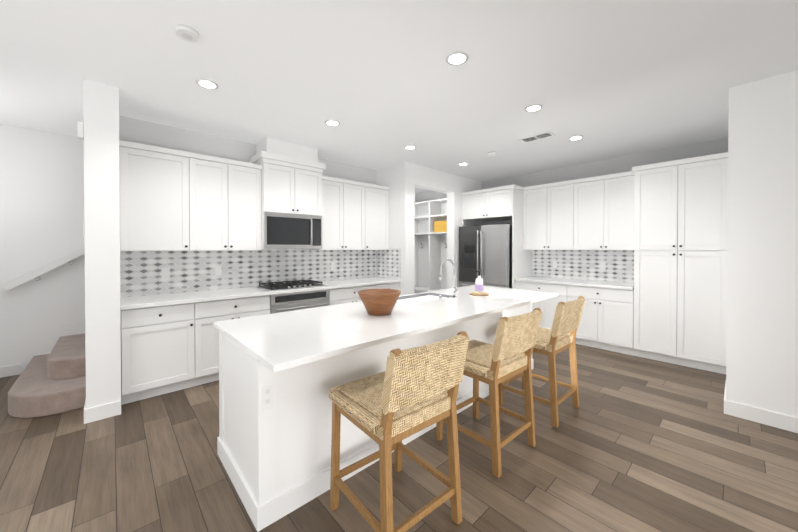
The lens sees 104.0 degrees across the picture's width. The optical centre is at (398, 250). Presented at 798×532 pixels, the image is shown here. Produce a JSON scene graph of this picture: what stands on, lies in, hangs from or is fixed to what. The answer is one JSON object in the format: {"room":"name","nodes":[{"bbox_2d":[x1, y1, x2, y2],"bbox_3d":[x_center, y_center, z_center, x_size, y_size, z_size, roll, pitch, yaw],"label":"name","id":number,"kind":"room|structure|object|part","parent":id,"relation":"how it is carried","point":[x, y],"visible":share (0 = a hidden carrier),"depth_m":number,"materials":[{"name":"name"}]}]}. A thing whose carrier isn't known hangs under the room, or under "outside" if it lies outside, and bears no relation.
{"room":"kitchen","nodes":[
{"label":"kitchen","id":0,"kind":"room"},
{"bbox_2d":[0,124,84,372],"bbox_3d":[-2.506,-0.015,5.098,7.800,2.740,0.120,0,1,-43],"label":"wall","id":1,"kind":"structure","parent":0,"point":[41,197],"depth_m":3.55,"materials":[{"name":"white paint"}]},
{"bbox_2d":[0,364,20,377],"bbox_3d":[-4.764,1.316,2.941,1.540,0.115,0.013,0,1,-43],"label":"baseboard","id":2,"kind":"structure","parent":1,"relation":"attached to","point":[5,371],"depth_m":3.41,"materials":[{"name":"white paint"}]},
{"bbox_2d":[1,247,84,290],"bbox_3d":[-3.336,-0.423,4.181,2.499,1.701,0.094,0,1,-43],"label":"handrail","id":3,"kind":"object","parent":1,"relation":"attached to","point":[35,274],"visible":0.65,"depth_m":3.52,"materials":[{"name":"white wood"}]},
{"bbox_2d":[60,322,84,335],"bbox_3d":[-3.866,0.936,3.764,0.300,0.140,0.013,0,1,-43],"label":"baseboard","id":4,"kind":"structure","parent":1,"relation":"attached to","point":[72,328],"depth_m":3.72,"materials":[{"name":"white"}]},
{"bbox_2d":[83,79,120,408],"bbox_3d":[-2.667,0.004,2.816,0.210,2.740,0.720,0,1,-43],"label":"wall","id":5,"kind":"structure","parent":0,"point":[102,242],"depth_m":2.55,"materials":[{"name":"white paint"}]},
{"bbox_2d":[77,121,83,138],"bbox_3d":[-2.549,-0.963,2.496,0.032,0.120,0.060,0,1,-43],"label":"door chime","id":6,"kind":"object","parent":5,"relation":"attached to","point":[80,127],"depth_m":2.48,"materials":[{"name":"white plastic"}]},
{"bbox_2d":[84,399,89,423],"bbox_3d":[-2.620,1.319,2.610,0.013,0.115,0.363,0,1,-43],"label":"baseboard","id":7,"kind":"structure","parent":5,"relation":"attached to","point":[86,411],"depth_m":2.48,"materials":[{"name":"white"}]},
{"bbox_2d":[119,115,375,293],"bbox_3d":[-1.679,-0.008,4.296,3.670,2.740,0.120,0,1,-43],"label":"wall","id":8,"kind":"structure","parent":0,"point":[148,133],"depth_m":3.63,"materials":[{"name":"white paint"}]},
{"bbox_2d":[119,140,198,252],"bbox_3d":[-2.493,-0.515,3.231,0.606,1.027,0.332,0,1,-43],"label":"upper cabinet","id":9,"kind":"object","parent":8,"relation":"attached to","point":[159,186],"depth_m":3.11,"materials":[{"name":"white wood"}]},
{"bbox_2d":[199,154,262,252],"bbox_3d":[-2.067,-0.518,3.624,0.795,1.027,0.332,0,1,-43],"label":"upper cabinet","id":10,"kind":"object","parent":8,"relation":"attached to","point":[228,188],"depth_m":3.53,"materials":[{"name":"white wood"}]},
{"bbox_2d":[120,249,400,296],"bbox_3d":[-1.396,0.218,4.043,3.312,0.492,0.631,0,1,-43],"label":"backsplash","id":11,"kind":"structure","parent":8,"relation":"attached to","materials":[{"name":"tile"}]},
{"bbox_2d":[259,205,314,248],"bbox_3d":[-1.521,-0.279,4.067,0.606,0.506,0.423,0,1,-43],"label":"upper cabinet","id":12,"kind":"object","parent":8,"relation":"attached to","point":[275,226],"depth_m":3.89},
{"bbox_2d":[264,212,321,248],"bbox_3d":[-1.345,-0.248,3.998,0.762,0.440,0.169,0,1,-43],"label":"microwave","id":13,"kind":"object","parent":12,"relation":"in","point":[282,230],"depth_m":3.94,"materials":[{"name":"silver metal"}]},
{"bbox_2d":[255,137,318,164],"bbox_3d":[-1.476,-1.277,4.131,0.680,0.192,0.377,0,1,-43],"label":"soffit","id":14,"kind":"object","parent":8,"relation":"attached to","point":[268,147],"depth_m":3.93,"materials":[{"name":"white paint"}]},
{"bbox_2d":[259,157,322,212],"bbox_3d":[-1.466,-0.789,4.124,0.770,0.636,0.407,0,1,-43],"label":"upper cabinet","id":15,"kind":"object","parent":8,"relation":"attached to","point":[291,184],"depth_m":3.94,"materials":[{"name":"white wood"}]},
{"bbox_2d":[315,209,322,248],"bbox_3d":[-1.237,-0.281,4.328,0.164,0.506,0.423,0,1,-43],"label":"upper cabinet","id":16,"kind":"object","parent":8,"relation":"attached to","point":[318,212],"depth_m":4.19,"materials":[{"name":"white wood"}]},
{"bbox_2d":[311,177,370,252],"bbox_3d":[-0.900,-0.528,4.698,0.836,1.027,0.332,0,1,-43],"label":"upper cabinet","id":17,"kind":"object","parent":8,"relation":"attached to","point":[346,204],"depth_m":4.59,"materials":[{"name":"white wood"}]},
{"bbox_2d":[371,185,389,248],"bbox_3d":[-0.481,-0.531,5.084,0.546,1.027,0.332,0,1,-43],"label":"upper cabinet","id":18,"kind":"object","parent":8,"relation":"attached to","point":[379,194],"depth_m":5.03,"materials":[{"name":"white wood"}]},
{"bbox_2d":[376,162,414,295],"bbox_3d":[-0.460,-0.019,5.623,0.200,2.740,1.880,0,1,-43],"label":"wall","id":19,"kind":"structure","parent":0,"point":[398,180],"depth_m":4.96,"materials":[{"name":"white paint"}]},
{"bbox_2d":[0,344,797,531],"bbox_3d":[0.468,1.407,1.969,7.920,0.050,8.770,0,1,-43],"label":"floor","id":20,"kind":"structure","parent":0,"point":[631,443],"depth_m":1.97,"materials":[{"name":"brown wood"}]},
{"bbox_2d":[8,334,85,417],"bbox_3d":[-2.138,0.102,4.321,4.027,2.520,1.517,0,1,-43],"label":"stair","id":21,"kind":"structure","parent":20,"relation":"on","point":[53,382],"depth_m":2.81,"materials":[{"name":"carpet"}]},
{"bbox_2d":[121,301,202,404],"bbox_3d":[-2.403,0.942,3.146,0.606,0.859,0.597,0,1,-43],"label":"base cabinet","id":22,"kind":"object","parent":20,"relation":"on","point":[162,346],"depth_m":2.92,"materials":[{"name":"white wood"}]},
{"bbox_2d":[120,277,398,308],"bbox_3d":[-1.397,0.482,4.045,3.313,0.036,0.632,0,1,-43],"label":"countertop","id":23,"kind":"structure","parent":22,"relation":"on","point":[149,300],"depth_m":3.43,"materials":[{"name":"white stone"}]},
{"bbox_2d":[259,277,326,288],"bbox_3d":[-1.382,0.433,4.044,0.702,0.042,0.480,0,1,-43],"label":"cooktop","id":24,"kind":"object","parent":23,"relation":"in","point":[307,284],"depth_m":3.96,"materials":[{"name":"black metal"}]},
{"bbox_2d":[203,297,262,383],"bbox_3d":[-1.977,0.938,3.539,0.795,0.859,0.597,0,1,-43],"label":"base cabinet","id":25,"kind":"object","parent":20,"relation":"on","point":[242,307],"depth_m":3.23,"materials":[{"name":"white wood"}]},
{"bbox_2d":[263,289,334,314],"bbox_3d":[-1.394,0.933,4.061,0.891,0.861,0.585,0,1,-43],"label":"oven","id":26,"kind":"object","parent":20,"relation":"on","point":[282,302],"depth_m":3.80,"materials":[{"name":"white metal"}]},
{"bbox_2d":[256,280,328,313],"bbox_3d":[-1.375,0.888,4.040,0.762,0.953,0.641,0,1,-43],"label":"range","id":27,"kind":"object","parent":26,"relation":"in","point":[284,295],"depth_m":3.85,"materials":[{"name":"silver metal"}]},
{"bbox_2d":[335,285,378,304],"bbox_3d":[-0.811,0.929,4.613,0.836,0.859,0.597,0,1,-43],"label":"base cabinet","id":28,"kind":"object","parent":20,"relation":"on","point":[342,296],"depth_m":4.33,"materials":[{"name":"white wood"}]},
{"bbox_2d":[217,302,533,531],"bbox_3d":[0.162,0.939,2.862,3.067,0.870,0.796,0,1,-43],"label":"kitchen island","id":29,"kind":"object","parent":20,"relation":"on","point":[281,374],"depth_m":1.75,"materials":[{"name":"white wood"}]},
{"bbox_2d":[214,286,557,373],"bbox_3d":[0.257,0.490,2.775,3.128,0.030,1.068,0,1,-43],"label":"island countertop","id":30,"kind":"structure","parent":29,"relation":"on","point":[287,340],"depth_m":2.03,"materials":[{"name":"white stone"}]},
{"bbox_2d":[358,289,400,315],"bbox_3d":[-0.149,0.393,2.372,0.330,0.170,0.330,0,1,-43],"label":"bowl","id":31,"kind":"object","parent":30,"relation":"on","point":[379,302],"visible":1,"depth_m":2.27,"materials":[{"name":"brown wood"}]},
{"bbox_2d":[397,291,449,305],"bbox_3d":[0.219,0.594,3.147,0.724,0.240,0.414,0,1,-43],"label":"sink","id":32,"kind":"object","parent":30,"relation":"in","point":[429,296],"depth_m":3.27,"materials":[{"name":"white stone"}]},
{"bbox_2d":[439,258,457,297],"bbox_3d":[0.507,0.273,3.185,0.093,0.396,0.225,0,1,-43],"label":"faucet","id":33,"kind":"object","parent":30,"relation":"on","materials":[{"name":"silver metal"}]},
{"bbox_2d":[470,292,488,295],"bbox_3d":[0.861,0.463,3.336,0.200,0.014,0.200,0,1,-43],"label":"soap tray","id":34,"kind":"object","parent":30,"relation":"on","point":[485,294],"visible":0.6,"depth_m":3.27,"materials":[{"name":"brown wood"}]},
{"bbox_2d":[473,270,482,294],"bbox_3d":[0.854,0.336,3.332,0.136,0.250,0.106,0,1,-43],"label":"soap bottle","id":35,"kind":"object","parent":34,"relation":"on","point":[479,285],"visible":1,"depth_m":3.33,"materials":[{"name":"white"}]},
{"bbox_2d":[379,281,400,295],"bbox_3d":[-0.391,0.926,4.999,0.546,0.859,0.597,0,1,-43],"label":"base cabinet","id":36,"kind":"object","parent":20,"relation":"on","point":[394,284],"depth_m":4.85,"materials":[{"name":"white wood"}]},
{"bbox_2d":[329,331,468,531],"bbox_3d":[-0.011,0.894,1.619,0.506,0.984,0.608,0,1,-40],"label":"stool","id":37,"kind":"object","parent":20,"relation":"on","point":[406,393],"visible":1,"depth_m":1.46,"materials":[{"name":"beige wicker"}]},
{"bbox_3d":[-0.011,0.610,1.617,0.506,0.398,0.608,0,1,-40],"label":"seat","id":38,"kind":"part","parent":37,"relation":"part of","materials":[{"name":"wicker"}]},
{"bbox_2d":[415,198,446,292],"bbox_3d":[0.786,0.120,6.948,0.447,2.440,1.440,0,1,-43],"label":"built-in shelving unit","id":39,"kind":"object","parent":20,"relation":"on","point":[430,235],"visible":0.5,"depth_m":7.03,"materials":[{"name":"white wood"}]},
{"bbox_2d":[436,308,541,477],"bbox_3d":[0.633,0.889,2.226,0.506,0.984,0.608,0,1,-41],"label":"stool","id":40,"kind":"object","parent":20,"relation":"on","point":[504,357],"visible":0.94,"depth_m":2.04,"materials":[{"name":"beige wicker"}]},
{"bbox_3d":[0.633,0.605,2.224,0.506,0.398,0.608,0,1,-41],"label":"seat","id":41,"kind":"part","parent":40,"relation":"part of","materials":[{"name":"wicker"}]},
{"bbox_2d":[463,224,530,288],"bbox_3d":[1.770,0.456,5.676,0.670,1.790,0.971,0,1,-43],"label":"refrigerator","id":42,"kind":"object","parent":20,"relation":"on","point":[496,250],"depth_m":5.25,"materials":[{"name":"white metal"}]},
{"bbox_2d":[459,184,531,288],"bbox_3d":[1.702,0.133,5.627,0.889,2.435,1.036,0,1,-43],"label":"tall cabinet","id":43,"kind":"object","parent":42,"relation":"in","point":[501,255],"depth_m":5.31,"materials":[{"name":"white wood"}]},
{"bbox_2d":[515,280,562,328],"bbox_3d":[2.436,0.926,5.051,0.596,0.860,0.856,0,1,-43],"label":"base cabinet","id":44,"kind":"object","parent":20,"relation":"on","point":[548,306],"depth_m":4.80,"materials":[{"name":"white wood"}]},
{"bbox_2d":[498,296,585,427],"bbox_3d":[1.250,0.884,2.753,0.506,0.984,0.608,0,1,-42],"label":"stool","id":45,"kind":"object","parent":20,"relation":"on","point":[558,337],"visible":0.71,"depth_m":2.54,"materials":[{"name":"beige wicker"}]},
{"bbox_3d":[1.250,0.601,2.751,0.506,0.398,0.608,0,1,-42],"label":"seat","id":46,"kind":"part","parent":45,"relation":"part of","materials":[{"name":"wicker"}]},
{"bbox_2d":[563,284,634,355],"bbox_3d":[2.934,0.931,4.511,0.596,0.860,0.855,0,1,-43],"label":"base cabinet","id":47,"kind":"object","parent":20,"relation":"on","point":[607,322],"depth_m":4.23,"materials":[{"name":"white wood"}]},
{"bbox_2d":[519,276,634,291],"bbox_3d":[2.672,0.476,4.766,0.632,0.035,1.586,0,1,-43],"label":"countertop","id":48,"kind":"structure","parent":47,"relation":"on","point":[534,279],"depth_m":4.65,"materials":[{"name":"white stone"}]},
{"bbox_2d":[631,161,670,361],"bbox_3d":[3.386,0.147,4.014,0.596,2.436,0.479,0,1,-43],"label":"tall cabinet","id":49,"kind":"object","parent":20,"relation":"on","point":[636,257],"depth_m":3.87,"materials":[{"name":"white wood"}]},
{"bbox_2d":[667,152,727,374],"bbox_3d":[3.627,0.149,3.751,0.596,2.436,0.479,0,1,-43],"label":"tall cabinet","id":50,"kind":"object","parent":20,"relation":"on","point":[697,234],"depth_m":3.56,"materials":[{"name":"white wood"}]},
{"bbox_2d":[724,398,797,432],"bbox_3d":[3.878,1.329,1.414,0.013,0.115,3.333,0,1,-43],"label":"baseboard","id":51,"kind":"structure","parent":20,"relation":"on","point":[731,408],"depth_m":2.48,"materials":[{"name":"white"}]},
{"bbox_2d":[0,0,797,193],"bbox_3d":[0.468,-1.383,1.946,7.920,0.050,8.770,0,1,-43],"label":"ceiling","id":52,"kind":"structure","parent":0,"point":[384,83],"depth_m":2.35,"materials":[{"name":"paint"}]},
{"bbox_2d":[174,24,198,41],"bbox_3d":[-1.313,-1.342,1.931,0.127,0.030,0.127,0,0,11],"label":"smoke detector","id":53,"kind":"object","parent":52,"relation":"in","point":[186,33],"depth_m":1.91,"materials":[{"name":"white plastic"}]},
{"bbox_2d":[196,79,218,88],"bbox_3d":[-1.564,-1.358,2.543,0.159,0.008,0.159,0,1,41],"label":"recessed light","id":54,"kind":"object","parent":52,"relation":"in","point":[204,83],"depth_m":2.54,"materials":[{"name":"white plastic"}]},
{"bbox_2d":[325,120,339,125],"bbox_3d":[-0.710,-1.365,3.329,0.159,0.008,0.159,0,1,41],"label":"recessed light","id":55,"kind":"object","parent":52,"relation":"in","point":[329,122],"depth_m":3.31,"materials":[{"name":"white plastic"}]},
{"bbox_2d":[404,145,415,148],"bbox_3d":[0.151,-1.372,4.135,0.159,0.008,0.159,0,1,41],"label":"recessed light","id":56,"kind":"object","parent":52,"relation":"in","point":[408,146],"depth_m":4.13,"materials":[{"name":"white plastic"}]},
{"bbox_2d":[446,51,468,64],"bbox_3d":[0.411,-1.355,2.200,0.159,0.008,0.159,0,1,41],"label":"recessed light","id":57,"kind":"object","parent":52,"relation":"in","point":[458,57],"depth_m":2.19,"materials":[{"name":"white plastic"}]},
{"bbox_2d":[488,152,496,155],"bbox_3d":[1.308,-1.363,4.385,0.124,0.028,0.124,0,1,-43],"label":"smoke detector","id":58,"kind":"object","parent":52,"relation":"attached to","point":[491,153],"visible":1,"depth_m":4.36,"materials":[{"name":"white plastic"}]},
{"bbox_2d":[525,104,542,111],"bbox_3d":[1.285,-1.362,2.977,0.159,0.008,0.159,0,1,41],"label":"recessed light","id":59,"kind":"object","parent":52,"relation":"in","point":[535,107],"depth_m":2.96,"materials":[{"name":"white plastic"}]},
{"bbox_2d":[519,131,554,142],"bbox_3d":[1.657,-1.367,3.755,0.170,0.010,0.360,0,1,-43],"label":"ceiling vent","id":60,"kind":"object","parent":52,"relation":"in","point":[537,136],"visible":1,"depth_m":3.75,"materials":[{"name":"white plastic"}]},
{"bbox_2d":[568,135,582,139],"bbox_3d":[2.147,-1.369,3.784,0.159,0.008,0.159,0,1,41],"label":"recessed light","id":61,"kind":"object","parent":52,"relation":"in","point":[578,137],"depth_m":3.76,"materials":[{"name":"white plastic"}]},
{"bbox_2d":[415,165,481,288],"bbox_3d":[0.906,-0.020,5.718,1.940,2.740,0.170,0,1,-43],"label":"wall","id":62,"kind":"structure","parent":0,"point":[453,186],"depth_m":5.73,"materials":[{"name":"white paint"}]},
{"bbox_2d":[463,189,490,223],"bbox_3d":[1.628,-0.834,5.855,0.676,0.506,0.549,0,1,-43],"label":"upper cabinet","id":63,"kind":"object","parent":62,"relation":"attached to","point":[472,201],"depth_m":5.68,"materials":[{"name":"white wood"}]},
{"bbox_2d":[415,138,727,275],"bbox_3d":[3.337,-0.011,4.599,0.120,2.740,8.770,0,1,-43],"label":"wall","id":64,"kind":"structure","parent":0,"point":[605,167],"depth_m":4.78,"materials":[{"name":"grey paint"}]},
{"bbox_2d":[483,184,522,219],"bbox_3d":[1.917,-0.831,5.541,0.676,0.506,0.549,0,1,-43],"label":"upper cabinet","id":65,"kind":"object","parent":64,"relation":"attached to","point":[503,202],"depth_m":5.27,"materials":[{"name":"white wood"}]},
{"bbox_2d":[523,184,542,251],"bbox_3d":[2.398,-0.550,5.275,0.332,1.063,0.458,0,1,-43],"label":"upper cabinet","id":66,"kind":"object","parent":64,"relation":"attached to","point":[532,195],"depth_m":5.21,"materials":[{"name":"white wood"}]},
{"bbox_2d":[543,181,566,251],"bbox_3d":[2.647,-0.548,5.005,0.332,1.063,0.519,0,1,-43],"label":"upper cabinet","id":67,"kind":"object","parent":64,"relation":"attached to","point":[554,194],"depth_m":4.95,"materials":[{"name":"white wood"}]},
{"bbox_2d":[532,250,633,282],"bbox_3d":[2.901,0.210,4.975,0.006,0.492,1.590,0,1,-43],"label":"backsplash","id":68,"kind":"structure","parent":64,"relation":"attached to","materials":[{"name":"tile"}]},
{"bbox_2d":[567,176,598,251],"bbox_3d":[2.917,-0.546,4.712,0.332,1.063,0.518,0,1,-43],"label":"upper cabinet","id":69,"kind":"object","parent":64,"relation":"attached to","point":[582,194],"depth_m":4.66,"materials":[{"name":"white wood"}]},
{"bbox_2d":[599,172,630,251],"bbox_3d":[3.165,-0.543,4.442,0.332,1.063,0.458,0,1,-43],"label":"upper cabinet","id":70,"kind":"object","parent":64,"relation":"attached to","point":[614,189],"depth_m":4.36,"materials":[{"name":"white wood"}]},
{"bbox_2d":[726,70,797,417],"bbox_3d":[4.513,0.011,1.978,1.700,2.740,3.320,0,1,-43],"label":"wall block","id":71,"kind":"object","parent":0,"point":[762,312],"visible":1,"depth_m":2.48,"materials":[{"name":"white paint"}]}
]}

